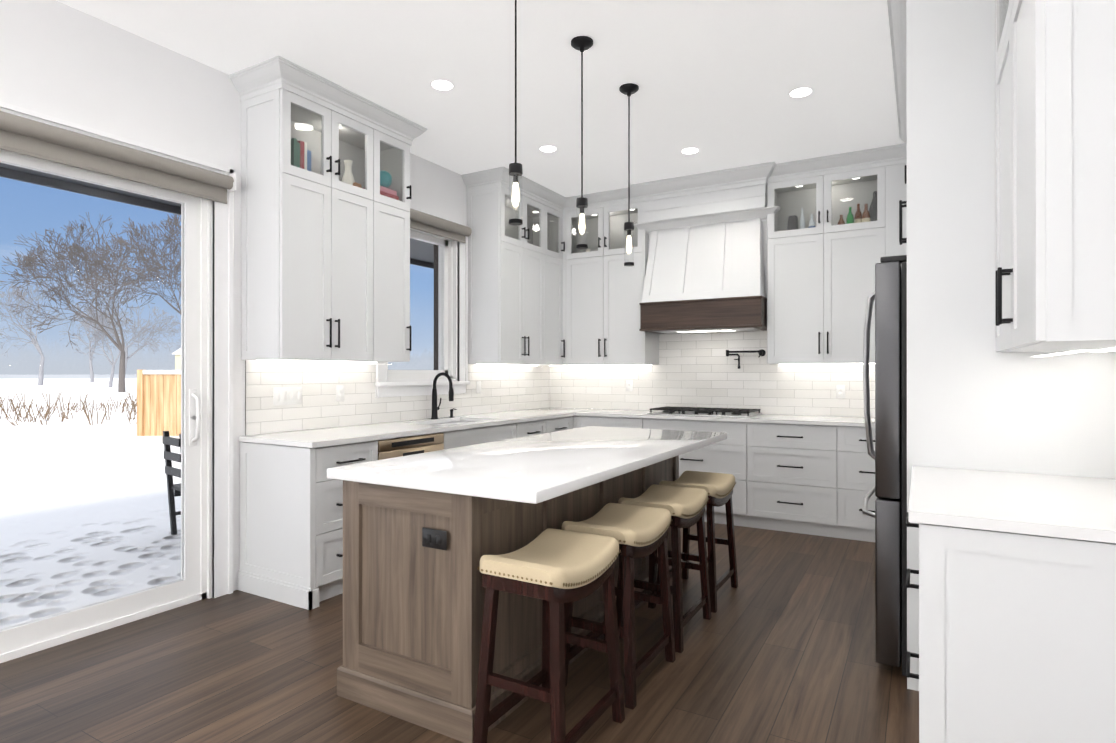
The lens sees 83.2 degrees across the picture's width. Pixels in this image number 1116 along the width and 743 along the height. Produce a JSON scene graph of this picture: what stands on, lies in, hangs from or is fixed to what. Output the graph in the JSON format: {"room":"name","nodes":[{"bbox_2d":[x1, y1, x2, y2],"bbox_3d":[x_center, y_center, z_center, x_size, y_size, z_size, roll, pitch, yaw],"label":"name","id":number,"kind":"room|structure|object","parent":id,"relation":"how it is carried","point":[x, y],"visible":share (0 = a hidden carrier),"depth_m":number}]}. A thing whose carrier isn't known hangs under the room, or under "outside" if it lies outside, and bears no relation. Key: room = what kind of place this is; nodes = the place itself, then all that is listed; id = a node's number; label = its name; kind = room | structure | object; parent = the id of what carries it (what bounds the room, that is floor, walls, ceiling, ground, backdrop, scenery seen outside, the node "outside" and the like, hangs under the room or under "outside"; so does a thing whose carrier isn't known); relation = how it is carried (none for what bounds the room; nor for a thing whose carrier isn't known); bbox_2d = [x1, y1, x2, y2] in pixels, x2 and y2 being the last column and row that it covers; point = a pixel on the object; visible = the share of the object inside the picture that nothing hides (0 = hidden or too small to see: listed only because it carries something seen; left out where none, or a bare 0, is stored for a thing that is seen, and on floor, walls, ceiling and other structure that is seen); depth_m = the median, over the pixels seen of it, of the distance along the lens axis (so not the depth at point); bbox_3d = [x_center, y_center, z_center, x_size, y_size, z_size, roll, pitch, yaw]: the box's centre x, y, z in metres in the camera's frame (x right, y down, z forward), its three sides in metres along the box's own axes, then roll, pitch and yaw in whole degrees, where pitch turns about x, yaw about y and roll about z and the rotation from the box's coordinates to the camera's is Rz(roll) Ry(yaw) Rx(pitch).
{"room":"kitchen","nodes":[
{"label":"kitchen","id":0,"kind":"room"},
{"bbox_2d":[0,163,433,268],"bbox_3d":[-0.018,-1.700,3.030,5.940,1.200,12.650,0,0,30],"label":"soffit","id":1,"kind":"structure","parent":0,"point":[419,257],"depth_m":3.99},
{"bbox_2d":[0,0,548,590],"bbox_3d":[-2.291,-0.225,3.312,0.220,3.050,8.870,0,0,30],"label":"wall","id":2,"kind":"structure","parent":0,"point":[60,60],"depth_m":3.30},
{"bbox_2d":[0,101,233,662],"bbox_3d":[-2.653,0.055,2.591,0.194,2.487,2.654,0,0,30],"label":"door frame","id":3,"kind":"structure","parent":2,"relation":"in","point":[206,398],"depth_m":3.56},
{"bbox_2d":[0,111,236,266],"bbox_3d":[-2.541,-0.874,2.538,0.098,0.545,2.575,0,0,30],"label":"door blind","id":4,"kind":"object","parent":2,"relation":"attached to","point":[32,138],"visible":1,"depth_m":3.10},
{"bbox_2d":[237,63,384,190],"bbox_3d":[-1.549,-1.449,4.006,0.370,0.595,0.750,0,0,30],"label":"upper cabinet","id":5,"kind":"object","parent":2,"relation":"attached to","point":[287,113],"depth_m":3.82},
{"bbox_2d":[241,159,384,362],"bbox_3d":[-1.549,-0.633,4.004,0.370,1.125,0.750,0,0,30],"label":"upper cabinet","id":6,"kind":"object","parent":2,"relation":"attached to","point":[313,242],"depth_m":3.77},
{"bbox_2d":[245,360,549,434],"bbox_3d":[-0.986,0.161,5.340,0.011,0.454,3.595,0,0,30],"label":"wall tile","id":7,"kind":"structure","parent":2,"relation":"attached to","point":[511,387],"depth_m":4.51},
{"bbox_2d":[273,387,301,404],"bbox_3d":[-1.735,0.157,4.029,0.009,0.113,0.206,0,0,30],"label":"outlet","id":8,"kind":"object","parent":7,"relation":"attached to","point":[287,395],"depth_m":4.03},
{"bbox_2d":[336,385,343,401],"bbox_3d":[-1.524,0.152,4.398,0.007,0.115,0.072,0,0,30],"label":"outlet","id":9,"kind":"object","parent":7,"relation":"attached to","point":[339,388],"depth_m":4.39},
{"bbox_2d":[476,381,480,393],"bbox_3d":[-0.728,0.144,5.774,0.009,0.115,0.072,0,0,30],"label":"outlet","id":10,"kind":"object","parent":7,"relation":"attached to","point":[478,383],"depth_m":5.76},
{"bbox_2d":[385,195,410,361],"bbox_3d":[-1.317,-0.633,4.405,0.370,1.125,0.404,0,0,30],"label":"upper cabinet","id":11,"kind":"object","parent":2,"relation":"attached to","point":[397,211],"depth_m":4.39},
{"bbox_2d":[385,111,412,202],"bbox_3d":[-1.317,-1.449,4.407,0.370,0.595,0.404,0,0,30],"label":"upper cabinet","id":12,"kind":"object","parent":2,"relation":"attached to","point":[398,133],"depth_m":4.44},
{"bbox_2d":[375,207,469,396],"bbox_3d":[-1.141,-0.555,5.184,0.200,1.497,1.090,0,0,30],"label":"window","id":13,"kind":"structure","parent":2,"relation":"in","point":[453,312],"depth_m":5.51},
{"bbox_2d":[410,208,471,242],"bbox_3d":[-1.046,-1.208,5.130,0.084,0.142,1.000,0,0,30],"label":"window blind","id":14,"kind":"object","parent":13,"relation":"attached to","point":[429,223],"visible":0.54,"depth_m":5.21},
{"bbox_2d":[434,244,437,369],"bbox_3d":[-1.715,0.052,4.584,0.054,2.700,11.650,0,0,30],"label":"cladding","id":15,"kind":"object","parent":2,"relation":"attached to","point":[436,306],"depth_m":5.65},
{"bbox_2d":[465,167,548,246],"bbox_3d":[-0.460,-1.446,5.891,0.370,0.595,0.784,0,0,30],"label":"upper cabinet","id":16,"kind":"object","parent":2,"relation":"attached to","point":[488,209],"depth_m":5.61},
{"bbox_2d":[468,231,548,365],"bbox_3d":[-0.460,-0.630,5.890,0.370,1.125,0.784,0,0,30],"label":"upper cabinet","id":17,"kind":"object","parent":2,"relation":"attached to","point":[508,276],"depth_m":5.61},
{"bbox_2d":[549,247,560,365],"bbox_3d":[-0.212,-0.629,6.319,0.370,1.125,0.435,0,0,30],"label":"upper cabinet","id":18,"kind":"object","parent":2,"relation":"attached to","point":[554,256],"depth_m":6.27},
{"bbox_2d":[549,191,560,250],"bbox_3d":[-0.212,-1.445,6.320,0.370,0.595,0.435,0,0,30],"label":"upper cabinet","id":19,"kind":"object","parent":2,"relation":"attached to","point":[554,200],"depth_m":6.36},
{"bbox_2d":[641,199,764,294],"bbox_3d":[1.293,-1.028,5.646,1.071,0.785,0.200,0,0,30],"label":"range hood","id":20,"kind":"object","parent":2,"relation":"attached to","point":[704,248],"depth_m":5.63},
{"bbox_2d":[0,522,918,742],"bbox_3d":[-0.454,1.398,2.122,4.590,0.200,9.090,0,0,30],"label":"floor","id":21,"kind":"structure","parent":0,"point":[779,646],"depth_m":2.67},
{"bbox_2d":[237,440,380,609],"bbox_3d":[-1.502,0.859,3.815,0.637,0.883,0.492,0,0,30],"label":"base cabinet","id":22,"kind":"object","parent":21,"relation":"on","point":[290,523],"depth_m":3.58},
{"bbox_2d":[239,410,572,447],"bbox_3d":[-0.874,0.403,4.881,0.656,0.030,2.990,0,0,30],"label":"countertop","id":23,"kind":"structure","parent":22,"relation":"on","point":[356,434],"depth_m":4.20},
{"bbox_2d":[381,432,452,459],"bbox_3d":[-1.211,0.860,4.320,0.637,0.883,0.675,0,0,30],"label":"dishwasher","id":24,"kind":"object","parent":21,"relation":"on","point":[404,445],"depth_m":4.15},
{"bbox_2d":[429,420,524,447],"bbox_3d":[-0.828,0.861,4.983,0.637,0.883,0.974,0,0,30],"label":"base cabinet","id":25,"kind":"object","parent":21,"relation":"on","point":[467,436],"depth_m":4.91},
{"bbox_2d":[337,454,681,742],"bbox_3d":[-0.040,0.863,3.309,0.682,0.876,2.212,0,0,30],"label":"kitchen island","id":26,"kind":"object","parent":21,"relation":"on","point":[423,533],"depth_m":2.39},
{"bbox_2d":[327,426,726,505],"bbox_3d":[0.077,0.404,3.232,0.980,0.040,2.280,0,0,30],"label":"island countertop","id":27,"kind":"structure","parent":26,"relation":"on","point":[533,469],"depth_m":2.62},
{"bbox_2d":[473,528,624,742],"bbox_3d":[-0.020,0.957,2.224,0.344,0.682,0.484,0,0,30],"label":"stool","id":28,"kind":"object","parent":21,"relation":"on","point":[554,570],"visible":1,"depth_m":2.11},
{"bbox_2d":[525,412,573,435],"bbox_3d":[-0.385,0.862,5.751,0.637,0.883,1.037,0,0,30],"label":"base cabinet","id":29,"kind":"object","parent":21,"relation":"on","point":[532,427],"depth_m":5.64},
{"bbox_2d":[573,414,582,428],"bbox_3d":[0.071,0.867,6.452,0.725,0.878,0.623,0,0,30],"label":"base cabinet","id":30,"kind":"object","parent":21,"relation":"on","point":[577,422],"depth_m":6.03},
{"bbox_2d":[583,418,642,428],"bbox_3d":[0.607,0.866,6.142,0.728,0.878,0.623,0,0,30],"label":"base cabinet","id":31,"kind":"object","parent":21,"relation":"on","point":[601,422],"depth_m":5.83},
{"bbox_2d":[562,503,675,709],"bbox_3d":[0.260,0.958,2.709,0.344,0.682,0.484,0,0,30],"label":"stool","id":32,"kind":"object","parent":21,"relation":"on","point":[634,531],"visible":0.75,"depth_m":2.59},
{"bbox_2d":[616,484,711,652],"bbox_3d":[0.540,0.959,3.194,0.344,0.682,0.484,0,0,30],"label":"stool","id":33,"kind":"object","parent":21,"relation":"on","point":[685,507],"visible":0.75,"depth_m":3.09},
{"bbox_2d":[643,418,746,526],"bbox_3d":[1.299,0.865,5.743,0.990,0.878,0.623,0,0,30],"label":"base cabinet","id":34,"kind":"object","parent":21,"relation":"on","point":[729,455],"depth_m":5.34},
{"bbox_2d":[656,471,737,612],"bbox_3d":[0.820,0.960,3.679,0.344,0.682,0.484,0,0,30],"label":"stool","id":35,"kind":"object","parent":21,"relation":"on","point":[718,487],"visible":0.67,"depth_m":3.64},
{"bbox_2d":[747,422,838,537],"bbox_3d":[2.027,0.865,5.323,0.690,0.878,0.623,0,0,30],"label":"base cabinet","id":36,"kind":"object","parent":21,"relation":"on","point":[807,474],"depth_m":5.05},
{"bbox_2d":[523,407,874,425],"bbox_3d":[1.255,0.405,5.753,3.476,0.030,0.646,0,0,30],"label":"countertop","id":37,"kind":"structure","parent":36,"relation":"on","point":[687,415],"depth_m":5.44},
{"bbox_2d":[839,426,876,541],"bbox_3d":[2.546,0.864,5.023,0.510,0.878,0.623,0,0,30],"label":"base cabinet","id":38,"kind":"object","parent":21,"relation":"on","point":[856,467],"depth_m":4.82},
{"bbox_2d":[862,255,906,675],"bbox_3d":[1.883,0.404,2.916,0.837,1.790,0.910,0,0,30],"label":"fridge","id":39,"kind":"object","parent":21,"relation":"on","point":[888,295],"visible":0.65,"depth_m":2.67},
{"bbox_2d":[907,272,1070,611],"bbox_3d":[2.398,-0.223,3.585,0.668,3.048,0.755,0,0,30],"label":"wall","id":40,"kind":"structure","parent":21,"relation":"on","point":[968,407],"depth_m":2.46},
{"bbox_2d":[911,524,1115,742],"bbox_3d":[1.501,0.859,1.986,0.623,0.878,0.948,0,0,30],"label":"base cabinet","id":41,"kind":"object","parent":21,"relation":"on","point":[1013,638],"depth_m":1.63},
{"bbox_2d":[907,464,1115,543],"bbox_3d":[1.484,0.399,1.984,0.646,0.030,0.966,0,0,30],"label":"countertop","id":42,"kind":"structure","parent":41,"relation":"on","point":[981,499],"depth_m":1.84},
{"bbox_2d":[57,0,903,196],"bbox_3d":[-0.454,-1.852,2.127,4.590,0.200,9.090,0,0,30],"label":"ceiling","id":43,"kind":"structure","parent":0,"point":[716,81],"depth_m":3.63},
{"bbox_2d":[430,80,454,90],"bbox_3d":[-0.705,-1.747,3.831,0.144,0.005,0.143,0,0,30],"label":"recessed light","id":44,"kind":"object","parent":43,"relation":"in","point":[443,85],"depth_m":3.83},
{"bbox_2d":[509,0,522,225],"bbox_3d":[-0.188,-1.202,2.787,0.120,1.096,0.120,0,0,30],"label":"pendant light","id":45,"kind":"object","parent":43,"relation":"hanging from","point":[515,170],"visible":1,"depth_m":2.78},
{"bbox_2d":[539,145,557,151],"bbox_3d":[-0.076,-1.745,4.920,0.142,0.005,0.141,0,0,30],"label":"recessed light","id":46,"kind":"object","parent":43,"relation":"in","point":[547,148],"depth_m":4.91},
{"bbox_2d":[571,36,592,248],"bbox_3d":[0.127,-1.201,3.332,0.120,1.096,0.120,0,0,30],"label":"pendant light","id":47,"kind":"object","parent":43,"relation":"hanging from","point":[581,44],"visible":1,"depth_m":3.32},
{"bbox_2d":[619,83,638,265],"bbox_3d":[0.437,-1.200,3.869,0.120,1.096,0.120,0,0,30],"label":"pendant light","id":48,"kind":"object","parent":43,"relation":"hanging from","point":[628,89],"visible":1,"depth_m":3.86},
{"bbox_2d":[680,147,699,153],"bbox_3d":[1.046,-1.745,4.967,0.145,0.005,0.144,0,0,30],"label":"recessed light","id":49,"kind":"object","parent":43,"relation":"in","point":[692,150],"depth_m":4.96},
{"bbox_2d":[788,87,813,97],"bbox_3d":[1.520,-1.747,3.931,0.145,0.005,0.147,0,0,30],"label":"recessed light","id":50,"kind":"object","parent":43,"relation":"in","point":[803,91],"depth_m":3.93},
{"bbox_2d":[559,407,874,417],"bbox_3d":[1.764,-0.220,5.965,4.150,3.050,0.220,0,0,30],"label":"wall","id":51,"kind":"structure","parent":0,"point":[777,414],"depth_m":5.71},
{"bbox_2d":[573,187,640,250],"bbox_3d":[0.546,-1.445,6.328,0.856,0.595,0.370,0,0,30],"label":"upper cabinet","id":52,"kind":"object","parent":51,"relation":"attached to","point":[606,213],"depth_m":6.23},
{"bbox_2d":[573,243,658,365],"bbox_3d":[0.545,-0.629,6.326,0.857,1.125,0.371,0,0,30],"label":"upper cabinet","id":53,"kind":"object","parent":51,"relation":"attached to","point":[605,290],"depth_m":6.15},
{"bbox_2d":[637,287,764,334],"bbox_3d":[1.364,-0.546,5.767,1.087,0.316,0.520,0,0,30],"label":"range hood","id":54,"kind":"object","parent":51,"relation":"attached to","point":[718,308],"depth_m":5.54},
{"bbox_2d":[550,330,874,416],"bbox_3d":[1.421,-0.028,6.031,3.490,0.834,0.008,0,0,30],"label":"wall tile","id":55,"kind":"structure","parent":51,"relation":"attached to","point":[696,370],"depth_m":5.98},
{"bbox_2d":[626,380,632,390],"bbox_3d":[0.729,0.146,6.422,0.072,0.115,0.007,0,0,30],"label":"outlet","id":56,"kind":"object","parent":55,"relation":"attached to","point":[629,383],"depth_m":6.42},
{"bbox_2d":[726,349,765,368],"bbox_3d":[1.724,-0.114,5.778,0.354,0.177,0.089,0,0,20],"label":"pot filler","id":57,"kind":"object","parent":55,"relation":"attached to","point":[761,352],"visible":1,"depth_m":5.76},
{"bbox_2d":[836,385,844,397],"bbox_3d":[2.444,0.174,5.432,0.072,0.115,0.007,0,0,30],"label":"outlet","id":58,"kind":"object","parent":55,"relation":"attached to","point":[840,389],"depth_m":5.43},
{"bbox_2d":[765,219,888,364],"bbox_3d":[2.276,-0.631,5.327,0.902,1.125,0.370,0,0,30],"label":"upper cabinet","id":59,"kind":"object","parent":51,"relation":"attached to","point":[787,256],"depth_m":5.17},
{"bbox_2d":[765,143,906,230],"bbox_3d":[2.350,-1.447,5.286,1.073,0.595,0.370,0,0,30],"label":"upper cabinet","id":60,"kind":"object","parent":51,"relation":"attached to","point":[858,184],"depth_m":5.18},
{"bbox_2d":[889,219,906,269],"bbox_3d":[2.717,-0.609,5.073,0.227,1.080,0.370,0,0,30],"label":"upper cabinet","id":61,"kind":"object","parent":51,"relation":"attached to","point":[895,249],"depth_m":4.90},
{"bbox_2d":[903,0,990,275],"bbox_3d":[1.979,-1.140,2.861,0.668,1.218,0.920,0,0,30],"label":"wall","id":62,"kind":"structure","parent":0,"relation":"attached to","point":[947,43],"depth_m":2.51},
{"bbox_2d":[991,0,1002,47],"bbox_3d":[1.603,-1.453,1.910,0.368,0.595,0.980,0,0,30],"label":"upper cabinet","id":63,"kind":"object","parent":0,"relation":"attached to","point":[996,5],"depth_m":2.43},
{"bbox_2d":[991,0,1115,355],"bbox_3d":[1.603,-0.637,1.909,0.368,1.125,0.980,0,0,30],"label":"upper cabinet","id":64,"kind":"object","parent":0,"relation":"attached to","point":[1006,112],"depth_m":1.56},
{"label":"outside","id":65,"kind":"structure","parent":0,"visible":0},
{"bbox_2d":[0,378,180,628],"bbox_3d":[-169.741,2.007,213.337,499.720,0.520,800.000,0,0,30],"label":"snowy ground","id":66,"kind":"structure","parent":65,"point":[66,564],"depth_m":6.60},
{"bbox_2d":[0,392,136,425],"bbox_3d":[-16.823,1.229,17.795,12.313,1.005,18.123,0,0,30],"label":"brush","id":67,"kind":"object","parent":66,"relation":"on","point":[133,408],"depth_m":18.82},
{"bbox_2d":[0,212,180,391],"bbox_3d":[-36.030,-4.570,64.848,85.497,13.002,60.330,0,0,30],"label":"trees","id":68,"kind":"object","parent":66,"relation":"on","point":[95,319],"depth_m":42.65},
{"bbox_2d":[137,370,180,435],"bbox_3d":[-6.277,0.888,13.592,5.691,1.860,0.120,0,0,2],"label":"fence","id":69,"kind":"object","parent":66,"relation":"on","point":[154,408],"depth_m":13.64},
{"bbox_2d":[162,431,180,534],"bbox_3d":[-3.021,0.943,5.335,0.414,0.882,0.485,0,0,40],"label":"patio chair","id":70,"kind":"object","parent":66,"relation":"on","point":[169,458],"depth_m":5.28},
{"bbox_2d":[172,348,180,369],"bbox_3d":[-55.216,-1.630,100.864,7.800,7.200,9.800,0,0,0],"label":"house","id":71,"kind":"structure","parent":66,"relation":"on","point":[178,360],"depth_m":96.36},
{"bbox_2d":[0,345,433,378],"bbox_3d":[-51.074,-4.836,68.547,222.928,13.500,312.122,0,0,30],"label":"treeline","id":72,"kind":"object","parent":66,"relation":"on","point":[25,364],"depth_m":151.49}
]}

